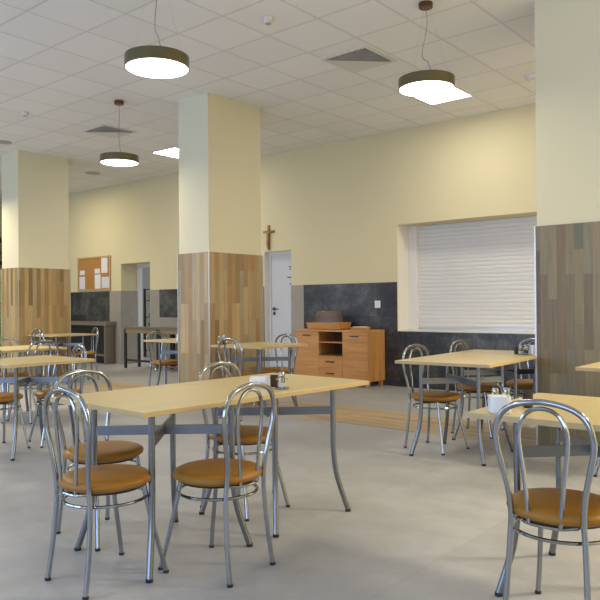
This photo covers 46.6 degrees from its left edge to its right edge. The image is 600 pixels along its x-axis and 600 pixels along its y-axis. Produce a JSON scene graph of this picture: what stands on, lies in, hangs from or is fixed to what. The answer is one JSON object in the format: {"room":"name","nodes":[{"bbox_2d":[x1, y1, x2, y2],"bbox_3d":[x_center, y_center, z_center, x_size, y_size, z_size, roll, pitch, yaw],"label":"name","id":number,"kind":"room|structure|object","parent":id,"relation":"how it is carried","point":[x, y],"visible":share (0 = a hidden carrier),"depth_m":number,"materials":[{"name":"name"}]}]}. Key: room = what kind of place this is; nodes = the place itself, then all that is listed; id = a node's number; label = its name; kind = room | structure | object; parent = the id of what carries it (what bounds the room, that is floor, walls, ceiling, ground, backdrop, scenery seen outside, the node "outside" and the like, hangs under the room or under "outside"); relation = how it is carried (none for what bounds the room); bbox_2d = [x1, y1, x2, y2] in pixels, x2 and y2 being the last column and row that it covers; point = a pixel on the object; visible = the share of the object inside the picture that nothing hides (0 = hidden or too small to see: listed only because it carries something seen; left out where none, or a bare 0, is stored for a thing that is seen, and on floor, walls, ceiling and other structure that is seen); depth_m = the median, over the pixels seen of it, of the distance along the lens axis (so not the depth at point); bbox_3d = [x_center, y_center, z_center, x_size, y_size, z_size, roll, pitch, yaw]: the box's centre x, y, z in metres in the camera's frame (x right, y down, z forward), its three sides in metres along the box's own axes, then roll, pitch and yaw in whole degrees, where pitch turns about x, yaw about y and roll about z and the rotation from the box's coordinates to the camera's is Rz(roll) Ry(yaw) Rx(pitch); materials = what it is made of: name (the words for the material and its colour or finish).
{"room":"eatery","nodes":[
{"label":"eatery","id":0,"kind":"room"},
{"bbox_2d":[0,206,1,354],"bbox_3d":[-10.577,-0.494,14.477,0.200,3.820,15.800,-1,-1,40],"label":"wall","id":1,"kind":"structure","parent":0,"point":[0,206],"depth_m":17.82,"materials":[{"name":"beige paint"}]},
{"bbox_2d":[142,267,149,351],"bbox_3d":[-2.123,-0.547,17.014,6.100,3.820,0.150,-1,-1,40],"label":"wall","id":2,"kind":"structure","parent":0,"point":[145,271],"depth_m":18.57,"materials":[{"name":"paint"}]},
{"bbox_2d":[0,0,534,205],"bbox_3d":[-2.759,-2.592,7.728,21.100,0.150,16.100,-1,-1,40],"label":"ceiling","id":3,"kind":"structure","parent":0,"point":[62,61],"depth_m":7.63,"materials":[{"name":"tile"}]},
{"bbox_2d":[0,140,11,143],"bbox_3d":[-4.658,-2.471,10.925,0.260,0.013,0.260,-1,-1,40],"label":"recessed light","id":4,"kind":"object","parent":3,"relation":"in","point":[1,141],"visible":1,"depth_m":10.90,"materials":[{"name":"grey"}]},
{"bbox_2d":[21,111,28,116],"bbox_3d":[-3.655,-2.470,9.257,0.100,0.055,0.100,-1,-1,40],"label":"smoke detector","id":5,"kind":"object","parent":3,"relation":"attached to","point":[24,113],"visible":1,"depth_m":9.22,"materials":[{"name":"white plastic"}]},
{"bbox_2d":[86,172,99,174],"bbox_3d":[-4.020,-2.458,13.522,0.280,0.013,0.280,-1,-1,40],"label":"recessed light","id":6,"kind":"object","parent":3,"relation":"in","point":[90,173],"visible":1,"depth_m":13.50,"materials":[{"name":"grey metal"}]},
{"bbox_2d":[81,124,136,137],"bbox_3d":[-2.821,-2.487,10.298,0.580,0.020,0.580,-1,-1,40],"label":"ceiling vent","id":7,"kind":"object","parent":3,"relation":"in","point":[102,130],"visible":0.98,"depth_m":10.26,"materials":[{"name":"white metal"}]},
{"bbox_2d":[86,126,131,132],"bbox_3d":[-2.821,-2.487,10.298,0.500,0.014,0.500,-1,-1,40],"label":"grille","id":8,"kind":"object","parent":7,"relation":"attached to","point":[97,129],"depth_m":10.19,"materials":[{"name":"grey metal"}]},
{"bbox_2d":[100,100,138,166],"bbox_3d":[-2.282,-2.120,8.793,0.480,0.783,0.480,-1,-1,40],"label":"pendant lamp","id":9,"kind":"object","parent":3,"relation":"hanging from","point":[117,159],"visible":1,"depth_m":8.70,"materials":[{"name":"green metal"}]},
{"bbox_2d":[101,159,137,166],"bbox_3d":[-2.279,-1.735,8.791,0.464,0.009,0.464,-1,-1,40],"label":"diffuser","id":10,"kind":"object","parent":9,"relation":"attached to","point":[110,162],"depth_m":8.77,"materials":[{"name":"white plastic"}]},
{"bbox_2d":[124,0,188,78],"bbox_3d":[-1.078,-2.142,5.242,0.480,0.808,0.480,-1,-1,40],"label":"pendant lamp","id":11,"kind":"object","parent":3,"relation":"hanging from","point":[148,61],"visible":1,"depth_m":5.13,"materials":[{"name":"green metal"}]},
{"bbox_2d":[125,58,187,78],"bbox_3d":[-1.075,-1.745,5.239,0.464,0.009,0.464,-1,-1,40],"label":"diffuser","id":12,"kind":"object","parent":11,"relation":"attached to","point":[152,68],"depth_m":5.21,"materials":[{"name":"white plastic"}]},
{"bbox_2d":[151,147,178,157],"bbox_3d":[-2.091,-2.486,11.761,0.600,0.015,0.600,-1,-1,40],"label":"ceiling light panel","id":13,"kind":"object","parent":3,"relation":"attached to","point":[173,152],"visible":0.69,"depth_m":11.71,"materials":[{"name":"white plastic"}]},
{"bbox_2d":[263,16,273,24],"bbox_3d":[-0.289,-2.519,6.291,0.100,0.055,0.100,-1,-1,40],"label":"smoke detector","id":14,"kind":"object","parent":3,"relation":"attached to","point":[267,20],"visible":1,"depth_m":6.26,"materials":[{"name":"white plastic"}]},
{"bbox_2d":[320,45,396,72],"bbox_3d":[0.623,-2.537,7.372,0.580,0.020,0.580,-1,-1,40],"label":"ceiling vent","id":15,"kind":"object","parent":3,"relation":"in","point":[365,57],"visible":1,"depth_m":7.34,"materials":[{"name":"white metal"}]},
{"bbox_2d":[328,49,389,61],"bbox_3d":[0.623,-2.537,7.372,0.500,0.014,0.500,-1,-1,40],"label":"grille","id":16,"kind":"object","parent":15,"relation":"attached to","point":[357,55],"depth_m":7.27,"materials":[{"name":"grey metal"}]},
{"bbox_2d":[398,0,454,97],"bbox_3d":[1.087,-2.188,6.004,0.480,0.743,0.480,-1,-1,40],"label":"pendant lamp","id":17,"kind":"object","parent":3,"relation":"hanging from","point":[422,83],"visible":1,"depth_m":5.92,"materials":[{"name":"green metal"}]},
{"bbox_2d":[399,81,453,96],"bbox_3d":[1.090,-1.823,6.002,0.464,0.009,0.464,-1,-1,40],"label":"diffuser","id":18,"kind":"object","parent":17,"relation":"attached to","point":[406,88],"depth_m":5.99,"materials":[{"name":"white plastic"}]},
{"bbox_2d":[413,86,473,104],"bbox_3d":[1.741,-2.540,8.627,0.600,0.015,0.600,-1,-1,40],"label":"ceiling light panel","id":19,"kind":"object","parent":3,"relation":"attached to","point":[457,93],"visible":0.57,"depth_m":8.72,"materials":[{"name":"white plastic"}]},
{"bbox_2d":[525,74,534,81],"bbox_3d":[2.652,-2.533,7.955,0.160,0.055,0.160,-1,-1,40],"label":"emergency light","id":20,"kind":"object","parent":3,"relation":"attached to","point":[530,77],"visible":0.71,"depth_m":7.92,"materials":[{"name":"white plastic"}]},
{"bbox_2d":[0,352,599,599],"bbox_3d":[-2.726,1.363,7.700,21.100,0.120,16.100,-1,-1,40],"label":"floor","id":21,"kind":"structure","parent":0,"point":[428,524],"depth_m":3.93,"materials":[{"name":"concrete"}]},
{"bbox_2d":[0,349,30,447],"bbox_3d":[-2.628,0.852,6.052,0.430,0.878,0.410,-1,-1,40],"label":"bistro chair","id":22,"kind":"object","parent":21,"relation":"on","point":[6,398],"visible":0.79,"depth_m":6.06,"materials":[{"name":"silver metal"}]},
{"bbox_2d":[0,337,35,417],"bbox_3d":[-3.298,0.871,8.023,0.430,0.878,0.410,-1,-1,40],"label":"bistro chair","id":23,"kind":"object","parent":21,"relation":"on","point":[9,374],"visible":0.45,"depth_m":8.02,"materials":[{"name":"silver metal"}]},
{"bbox_2d":[7,340,58,423],"bbox_3d":[-2.893,0.865,7.554,0.430,0.878,0.410,-1,-1,37],"label":"bistro chair","id":24,"kind":"object","parent":21,"relation":"on","point":[42,341],"visible":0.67,"depth_m":7.45,"materials":[{"name":"silver metal"}]},
{"bbox_2d":[0,345,66,423],"bbox_3d":[-3.177,0.921,7.792,0.799,0.772,0.799,-1,-1,40],"label":"table","id":25,"kind":"object","parent":21,"relation":"on","point":[23,348],"visible":0.41,"depth_m":7.81,"materials":[{"name":"grey wood"}]},
{"bbox_2d":[1,150,70,376],"bbox_3d":[-4.548,-0.562,12.000,0.588,3.820,0.964,-1,-1,40],"label":"column","id":26,"kind":"structure","parent":21,"relation":"on","point":[35,271],"depth_m":11.74,"materials":[{"name":"beige paint"}]},
{"bbox_2d":[0,355,94,460],"bbox_3d":[-2.339,0.902,6.006,0.799,0.772,0.799,-1,-1,40],"label":"table","id":27,"kind":"object","parent":21,"relation":"on","point":[28,361],"visible":0.71,"depth_m":5.95,"materials":[{"name":"grey"}]},
{"bbox_2d":[31,330,67,386],"bbox_3d":[-3.957,0.898,10.988,0.410,0.878,0.430,-1,-1,40],"label":"bistro chair","id":28,"kind":"object","parent":21,"relation":"on","point":[33,330],"visible":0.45,"depth_m":10.89,"materials":[{"name":"silver metal"}]},
{"bbox_2d":[28,344,86,447],"bbox_3d":[-2.204,0.850,6.338,0.430,0.878,0.410,0,-1,-37],"label":"bistro chair","id":29,"kind":"object","parent":21,"relation":"on","point":[40,394],"visible":0.53,"depth_m":6.32,"materials":[{"name":"silver metal"}]},
{"bbox_2d":[27,333,95,383],"bbox_3d":[-3.958,0.955,11.577,0.799,0.772,0.799,-1,-1,40],"label":"table","id":30,"kind":"object","parent":21,"relation":"on","point":[55,335],"visible":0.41,"depth_m":11.54,"materials":[{"name":"grey wood"}]},
{"bbox_2d":[70,327,98,379],"bbox_3d":[-3.643,0.900,11.719,0.430,0.878,0.410,0,0,-33],"label":"bistro chair","id":31,"kind":"object","parent":21,"relation":"on","point":[89,353],"visible":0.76,"depth_m":11.69,"materials":[{"name":"silver metal"}]},
{"bbox_2d":[71,321,115,364],"bbox_3d":[-4.821,0.922,15.459,2.130,0.905,0.250,-1,-1,40],"label":"counter","id":32,"kind":"object","parent":21,"relation":"on","point":[105,353],"depth_m":15.14,"materials":[{"name":"black"}]},
{"bbox_2d":[71,321,115,325],"bbox_3d":[-4.825,0.512,15.462,2.130,0.085,0.250,-1,-1,40],"label":"countertop","id":33,"kind":"structure","parent":32,"relation":"on","point":[96,323],"depth_m":14.96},
{"bbox_2d":[51,369,147,551],"bbox_3d":[-1.061,0.823,3.766,0.430,0.878,0.410,-1,-1,40],"label":"bistro chair","id":34,"kind":"object","parent":21,"relation":"on","point":[108,451],"visible":0.62,"depth_m":3.76,"materials":[{"name":"silver metal"}]},
{"bbox_2d":[42,387,168,599],"bbox_3d":[-0.886,0.817,3.175,0.410,0.878,0.430,-1,-1,42],"label":"bistro chair","id":35,"kind":"object","parent":21,"relation":"on","point":[88,481],"visible":0.98,"depth_m":3.07,"materials":[{"name":"silver"}]},
{"bbox_2d":[143,289,149,356],"bbox_3d":[-3.321,0.547,16.811,0.880,1.650,0.440,-1,-1,40],"label":"storage rack","id":36,"kind":"object","parent":21,"relation":"on","point":[144,290],"visible":0.19,"depth_m":16.91,"materials":[{"name":"black metal"}]},
{"bbox_2d":[124,326,171,370],"bbox_3d":[-2.977,0.939,13.665,1.060,0.815,0.380,-1,-1,40],"label":"serving table","id":37,"kind":"object","parent":21,"relation":"on","point":[139,329],"visible":0.79,"depth_m":13.68,"materials":[{"name":"brown wood"}]},
{"bbox_2d":[50,383,269,583],"bbox_3d":[-0.691,0.871,3.529,0.799,0.772,0.799,-1,-1,42],"label":"table","id":38,"kind":"object","parent":21,"relation":"on","point":[149,402],"visible":0.8,"depth_m":3.50,"materials":[{"name":"brown wood"}]},
{"bbox_2d":[158,327,177,370],"bbox_3d":[-2.157,0.928,12.978,1.060,0.815,0.380,-1,-1,40],"label":"serving table","id":39,"kind":"object","parent":21,"relation":"on","point":[168,330],"visible":0.37,"depth_m":13.14,"materials":[{"name":"brown wood"}]},
{"bbox_2d":[158,382,275,587],"bbox_3d":[-0.386,0.814,3.279,0.430,0.878,0.410,-1,0,34],"label":"bistro chair","id":40,"kind":"object","parent":21,"relation":"on","point":[227,473],"visible":1,"depth_m":3.17,"materials":[{"name":"silver metal"}]},
{"bbox_2d":[177,93,263,382],"bbox_3d":[-1.020,-0.612,8.999,0.588,3.820,0.964,-1,-1,40],"label":"column","id":41,"kind":"structure","parent":21,"relation":"on","point":[220,260],"depth_m":8.71,"materials":[{"name":"beige paint"}]},
{"bbox_2d":[217,338,268,420],"bbox_3d":[-0.623,0.846,7.633,0.410,0.878,0.430,-1,-1,40],"label":"bistro chair","id":42,"kind":"object","parent":21,"relation":"on","point":[234,374],"visible":0.48,"depth_m":7.52,"materials":[{"name":"silver metal"}]},
{"bbox_2d":[197,361,289,521],"bbox_3d":[-0.345,0.820,4.230,0.430,0.878,0.410,-1,-1,40],"label":"bistro chair","id":43,"kind":"object","parent":21,"relation":"on","point":[248,433],"visible":0.52,"depth_m":4.22,"materials":[{"name":"silver metal"}]},
{"bbox_2d":[211,342,307,407],"bbox_3d":[-0.467,0.901,8.090,0.799,0.772,0.799,-1,-1,40],"label":"table","id":44,"kind":"object","parent":21,"relation":"on","point":[259,346],"visible":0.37,"depth_m":8.06,"materials":[{"name":"grey wood"}]},
{"bbox_2d":[180,373,368,537],"bbox_3d":[-0.149,0.870,4.120,0.799,0.772,0.799,-1,-1,42],"label":"table","id":45,"kind":"object","parent":21,"relation":"on","point":[297,384],"visible":0.82,"depth_m":4.10,"materials":[{"name":"grey wood"}]},
{"bbox_2d":[249,376,270,387],"bbox_3d":[-0.223,0.455,3.860,0.115,0.055,0.095,-1,0,6],"label":"napkin holder","id":46,"kind":"object","parent":45,"relation":"on","point":[267,381],"visible":0.69,"depth_m":3.82,"materials":[{"name":"white plastic"}]},
{"bbox_2d":[270,375,277,386],"bbox_3d":[-0.143,0.450,3.885,0.047,0.064,0.047,-1,-1,40],"label":"cup","id":47,"kind":"object","parent":45,"relation":"on","point":[274,383],"visible":0.94,"depth_m":3.87,"materials":[{"name":"brown wood"}]},
{"bbox_2d":[275,366,288,389],"bbox_3d":[-0.098,0.420,3.775,0.083,0.122,0.104,0,0,-1],"label":"stand","id":48,"kind":"object","parent":45,"relation":"on","point":[277,387],"visible":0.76,"depth_m":3.75,"materials":[{"name":"silver metal"}]},
{"bbox_2d":[278,372,284,387],"bbox_3d":[-0.098,0.430,3.751,0.038,0.080,0.037,-1,-1,40],"label":"salt shaker","id":49,"kind":"object","parent":48,"relation":"in","point":[281,380],"visible":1,"depth_m":3.74,"materials":[{"name":"clear glass"}]},
{"bbox_2d":[72,382,535,445],"bbox_3d":[1.631,1.259,6.828,12.700,0.003,0.920,-1,-1,40],"label":"trim","id":50,"kind":"structure","parent":21,"relation":"on","point":[358,416],"depth_m":7.33,"materials":[{"name":"brown wood"}]},
{"bbox_2d":[143,338,177,385],"bbox_3d":[-1.549,0.919,9.441,0.799,0.772,0.799,-1,-1,40],"label":"table","id":51,"kind":"object","parent":50,"relation":"on","point":[170,340],"visible":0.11,"depth_m":9.40,"materials":[{"name":"grey wood"}]},
{"bbox_2d":[146,331,177,385],"bbox_3d":[-1.862,0.871,9.690,0.430,0.878,0.410,-1,-1,40],"label":"bistro chair","id":52,"kind":"object","parent":50,"relation":"on","point":[166,362],"visible":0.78,"depth_m":9.68,"materials":[{"name":"silver metal"}]},
{"bbox_2d":[253,333,297,406],"bbox_3d":[-0.291,0.849,8.387,0.410,0.878,0.430,-1,-1,40],"label":"bistro chair","id":53,"kind":"object","parent":50,"relation":"on","point":[276,369],"visible":0.52,"depth_m":8.42,"materials":[{"name":"silver metal"}]},
{"bbox_2d":[450,340,499,438],"bbox_3d":[1.688,0.819,6.571,0.430,0.878,0.410,-1,-1,40],"label":"bistro chair","id":54,"kind":"object","parent":50,"relation":"on","point":[486,388],"visible":0.54,"depth_m":6.56,"materials":[{"name":"silver metal"}]},
{"bbox_2d":[442,349,535,445],"bbox_3d":[1.808,0.869,6.329,0.799,0.772,0.799,-1,-1,37],"label":"table","id":55,"kind":"object","parent":50,"relation":"on","point":[512,373],"visible":0.5,"depth_m":6.28,"materials":[{"name":"grey wood"}]},
{"bbox_2d":[529,345,534,354],"bbox_3d":[2.066,0.436,6.084,0.110,0.085,0.100,-1,0,6],"label":"napkin holder","id":56,"kind":"object","parent":55,"relation":"on","point":[531,347],"visible":0.37,"depth_m":6.04,"materials":[{"name":"white plastic"}]},
{"bbox_3d":[1.952,0.419,6.089,0.104,0.122,0.083,0,0,0],"label":"stand","id":57,"kind":"object","parent":55,"relation":"on","visible":0},
{"bbox_2d":[518,345,522,353],"bbox_3d":[1.928,0.430,6.088,0.038,0.080,0.037,-1,-1,40],"label":"salt shaker","id":58,"kind":"object","parent":57,"relation":"in","point":[520,349],"visible":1,"depth_m":6.08,"materials":[{"name":"clear glass"}]},
{"bbox_2d":[524,345,527,353],"bbox_3d":[1.976,0.429,6.089,0.038,0.080,0.037,-1,-1,40],"label":"pepper shaker","id":59,"kind":"object","parent":57,"relation":"in","point":[525,346],"visible":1,"depth_m":6.07,"materials":[{"name":"clear glass"}]},
{"bbox_2d":[501,338,534,429],"bbox_3d":[2.222,0.816,6.777,0.410,0.878,0.430,-1,-1,40],"label":"bistro chair","id":60,"kind":"object","parent":50,"relation":"on","point":[523,384],"visible":0.25,"depth_m":6.75,"materials":[{"name":"brown leather"}]},
{"bbox_2d":[295,328,384,387],"bbox_3d":[0.593,0.876,10.784,1.415,0.842,0.450,-1,-1,40],"label":"sideboard","id":61,"kind":"object","parent":21,"relation":"on","point":[345,353],"visible":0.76,"depth_m":10.50,"materials":[{"name":"brown wood"}]},
{"bbox_2d":[306,322,351,329],"bbox_3d":[0.449,0.312,10.898,0.707,0.288,0.364,-1,-1,40],"label":"tray","id":62,"kind":"object","parent":61,"relation":"on","point":[311,325],"visible":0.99,"depth_m":10.73,"materials":[{"name":"brown wood"}]},
{"bbox_2d":[319,340,341,342],"bbox_3d":[0.599,0.649,10.803,0.454,0.016,0.388,-1,-1,40],"label":"shelf","id":63,"kind":"object","parent":61,"relation":"attached to","point":[320,341],"depth_m":10.77,"materials":[{"name":"brown wood"}]},
{"bbox_2d":[350,327,370,329],"bbox_3d":[0.907,0.428,10.462,0.300,0.042,0.200,-1,-1,40],"label":"wooden tray","id":64,"kind":"object","parent":61,"relation":"on","point":[351,328],"visible":0.99,"depth_m":10.38,"materials":[{"name":"brown wood"}]},
{"bbox_2d":[402,344,469,455],"bbox_3d":[1.147,0.819,5.909,0.410,0.878,0.430,0,-1,-43],"label":"bistro chair","id":65,"kind":"object","parent":21,"relation":"on","point":[439,397],"visible":0.87,"depth_m":5.89,"materials":[{"name":"silver metal"}]},
{"bbox_2d":[395,354,526,465],"bbox_3d":[1.325,0.869,5.687,0.799,0.772,0.799,-1,-1,37],"label":"table","id":66,"kind":"object","parent":21,"relation":"on","point":[479,362],"visible":0.83,"depth_m":5.63,"materials":[{"name":"grey"}]},
{"bbox_2d":[466,393,599,596],"bbox_3d":[1.262,0.850,2.962,0.799,0.772,0.799,-1,-1,40],"label":"table","id":67,"kind":"object","parent":21,"relation":"on","point":[589,406],"visible":0.56,"depth_m":2.93,"materials":[{"name":"grey wood"}]},
{"bbox_2d":[488,394,510,413],"bbox_3d":[0.827,0.432,2.888,0.088,0.070,0.085,-1,0,6],"label":"napkin holder","id":68,"kind":"object","parent":67,"relation":"on","point":[495,404],"visible":0.86,"depth_m":2.85,"materials":[{"name":"white plastic"}]},
{"bbox_2d":[491,395,506,396],"bbox_3d":[0.827,0.407,2.889,0.063,0.016,0.061,-1,0,6],"label":"napkin stack","id":69,"kind":"object","parent":68,"relation":"on","point":[491,395],"visible":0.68,"depth_m":2.90,"materials":[{"name":"white paper"}]},
{"bbox_2d":[522,392,532,407],"bbox_3d":[0.990,0.434,3.026,0.047,0.064,0.047,-1,-1,40],"label":"cup","id":70,"kind":"object","parent":67,"relation":"on","point":[525,395],"visible":0.62,"depth_m":3.01,"materials":[{"name":"brown wood"}]},
{"bbox_3d":[0.867,0.408,3.008,0.101,0.119,0.081,0,0,0],"label":"stand","id":71,"kind":"object","parent":67,"relation":"on","visible":0},
{"bbox_2d":[491,388,498,393],"bbox_3d":[0.844,0.418,3.007,0.037,0.078,0.036,-1,-1,40],"label":"salt shaker","id":72,"kind":"object","parent":71,"relation":"in","point":[494,390],"visible":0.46,"depth_m":3.00,"materials":[{"name":"clear glass"}]},
{"bbox_2d":[502,388,510,395],"bbox_3d":[0.891,0.418,3.008,0.037,0.078,0.036,-1,-1,40],"label":"pepper shaker","id":73,"kind":"object","parent":71,"relation":"in","point":[506,391],"visible":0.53,"depth_m":3.00,"materials":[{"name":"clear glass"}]},
{"bbox_2d":[492,399,599,599],"bbox_3d":[1.009,0.798,2.676,0.410,0.878,0.430,-1,-1,40],"label":"bistro chair","id":74,"kind":"object","parent":21,"relation":"on","point":[562,509],"visible":1,"depth_m":2.56,"materials":[{"name":"silver metal"}]},
{"bbox_2d":[534,0,599,444],"bbox_3d":[2.534,-0.662,6.137,0.588,3.820,0.964,-1,-1,40],"label":"column","id":75,"kind":"structure","parent":21,"relation":"on","point":[567,32],"depth_m":5.79,"materials":[{"name":"beige paint"}]},
{"bbox_2d":[575,362,599,476],"bbox_3d":[2.503,0.854,4.948,0.799,0.772,0.799,-1,-1,40],"label":"table","id":76,"kind":"object","parent":21,"relation":"on","point":[595,367],"visible":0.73,"depth_m":4.90,"materials":[{"name":"grey wood"}]},
{"bbox_2d":[69,103,536,333],"bbox_3d":[0.476,-0.107,11.545,20.500,4.820,0.500,-1,-1,40],"label":"wall","id":77,"kind":"structure","parent":0,"point":[338,208],"depth_m":10.96,"materials":[{"name":"beige paint"}]},
{"bbox_2d":[77,255,110,290],"bbox_3d":[-4.565,-0.583,15.424,1.250,0.750,0.027,-1,-1,40],"label":"noticeboard","id":78,"kind":"object","parent":77,"relation":"attached to","point":[89,264],"visible":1,"depth_m":15.48,"materials":[{"name":"brown wood"}]},
{"bbox_2d":[79,277,84,288],"bbox_3d":[-4.911,-0.383,15.709,0.220,0.280,0.003,-1,-1,40],"label":"paper notice","id":79,"kind":"object","parent":78,"relation":"attached to","point":[81,279],"visible":1,"depth_m":15.71,"materials":[{"name":"white paper"}]},
{"bbox_2d":[95,274,100,288],"bbox_3d":[-4.451,-0.404,15.323,0.220,0.310,0.003,-1,-1,40],"label":"paper notice","id":80,"kind":"object","parent":78,"relation":"attached to","point":[97,277],"visible":1,"depth_m":15.30,"materials":[{"name":"white paper"}]},
{"bbox_2d":[101,257,107,272],"bbox_3d":[-4.259,-0.757,15.162,0.230,0.330,0.003,-1,-1,40],"label":"paper notice","id":81,"kind":"object","parent":78,"relation":"attached to","point":[104,262],"visible":1,"depth_m":15.16,"materials":[{"name":"white paper"}]},
{"bbox_2d":[102,277,108,287],"bbox_3d":[-4.229,-0.382,15.137,0.280,0.240,0.003,-1,-1,40],"label":"paper notice","id":82,"kind":"object","parent":78,"relation":"attached to","point":[105,280],"visible":1,"depth_m":15.13,"materials":[{"name":"white paper"}]},
{"bbox_2d":[137,264,149,362],"bbox_3d":[-3.129,0.291,14.834,0.980,2.130,0.090,-1,-1,40],"label":"trim","id":83,"kind":"structure","parent":77,"relation":"attached to","point":[139,266],"depth_m":15.11,"materials":[{"name":"white paint"}]},
{"bbox_2d":[110,285,303,373],"bbox_3d":[-1.886,0.558,13.458,5.447,1.556,0.422,-1,-1,40],"label":"trim","id":84,"kind":"structure","parent":77,"relation":"attached to","point":[123,304],"depth_m":14.79,"materials":[{"name":"grey paint"}]},
{"bbox_2d":[263,225,274,249],"bbox_3d":[-0.555,-1.080,12.036,0.250,0.430,0.073,-1,-1,40],"label":"crucifix","id":85,"kind":"object","parent":77,"relation":"attached to","point":[268,231],"visible":1,"depth_m":12.03,"materials":[{"name":"brown wood"}]},
{"bbox_2d":[264,251,291,373],"bbox_3d":[-0.316,0.238,12.011,0.620,2.150,0.204,-1,-1,40],"label":"door","id":86,"kind":"structure","parent":77,"relation":"in","point":[277,265],"depth_m":12.10,"materials":[{"name":"white paint"}]},
{"bbox_2d":[71,282,534,395],"bbox_3d":[0.317,0.525,11.344,20.500,1.556,0.012,-1,-1,40],"label":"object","id":87,"kind":"structure","parent":77,"relation":"attached to","point":[354,303],"depth_m":10.54,"materials":[{"name":"stone"}]},
{"bbox_2d":[375,301,379,307],"bbox_3d":[1.180,0.066,10.603,0.100,0.110,0.014,-1,-1,40],"label":"light switch","id":88,"kind":"object","parent":77,"relation":"attached to","point":[377,303],"visible":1,"depth_m":10.59,"materials":[{"name":"white plastic"}]},
{"bbox_2d":[397,225,534,333],"bbox_3d":[2.861,-0.347,9.541,3.265,1.588,0.506,-1,-1,40],"label":"trim","id":89,"kind":"structure","parent":77,"relation":"attached to","point":[403,231],"depth_m":10.50,"materials":[{"name":"white paint"}]},
{"bbox_2d":[409,216,536,331],"bbox_3d":[2.942,-0.353,9.634,3.257,1.574,0.080,-1,-1,40],"label":"roller shutter","id":90,"kind":"object","parent":77,"relation":"attached to","point":[474,275],"visible":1,"depth_m":10.02,"materials":[{"name":"white paint"}]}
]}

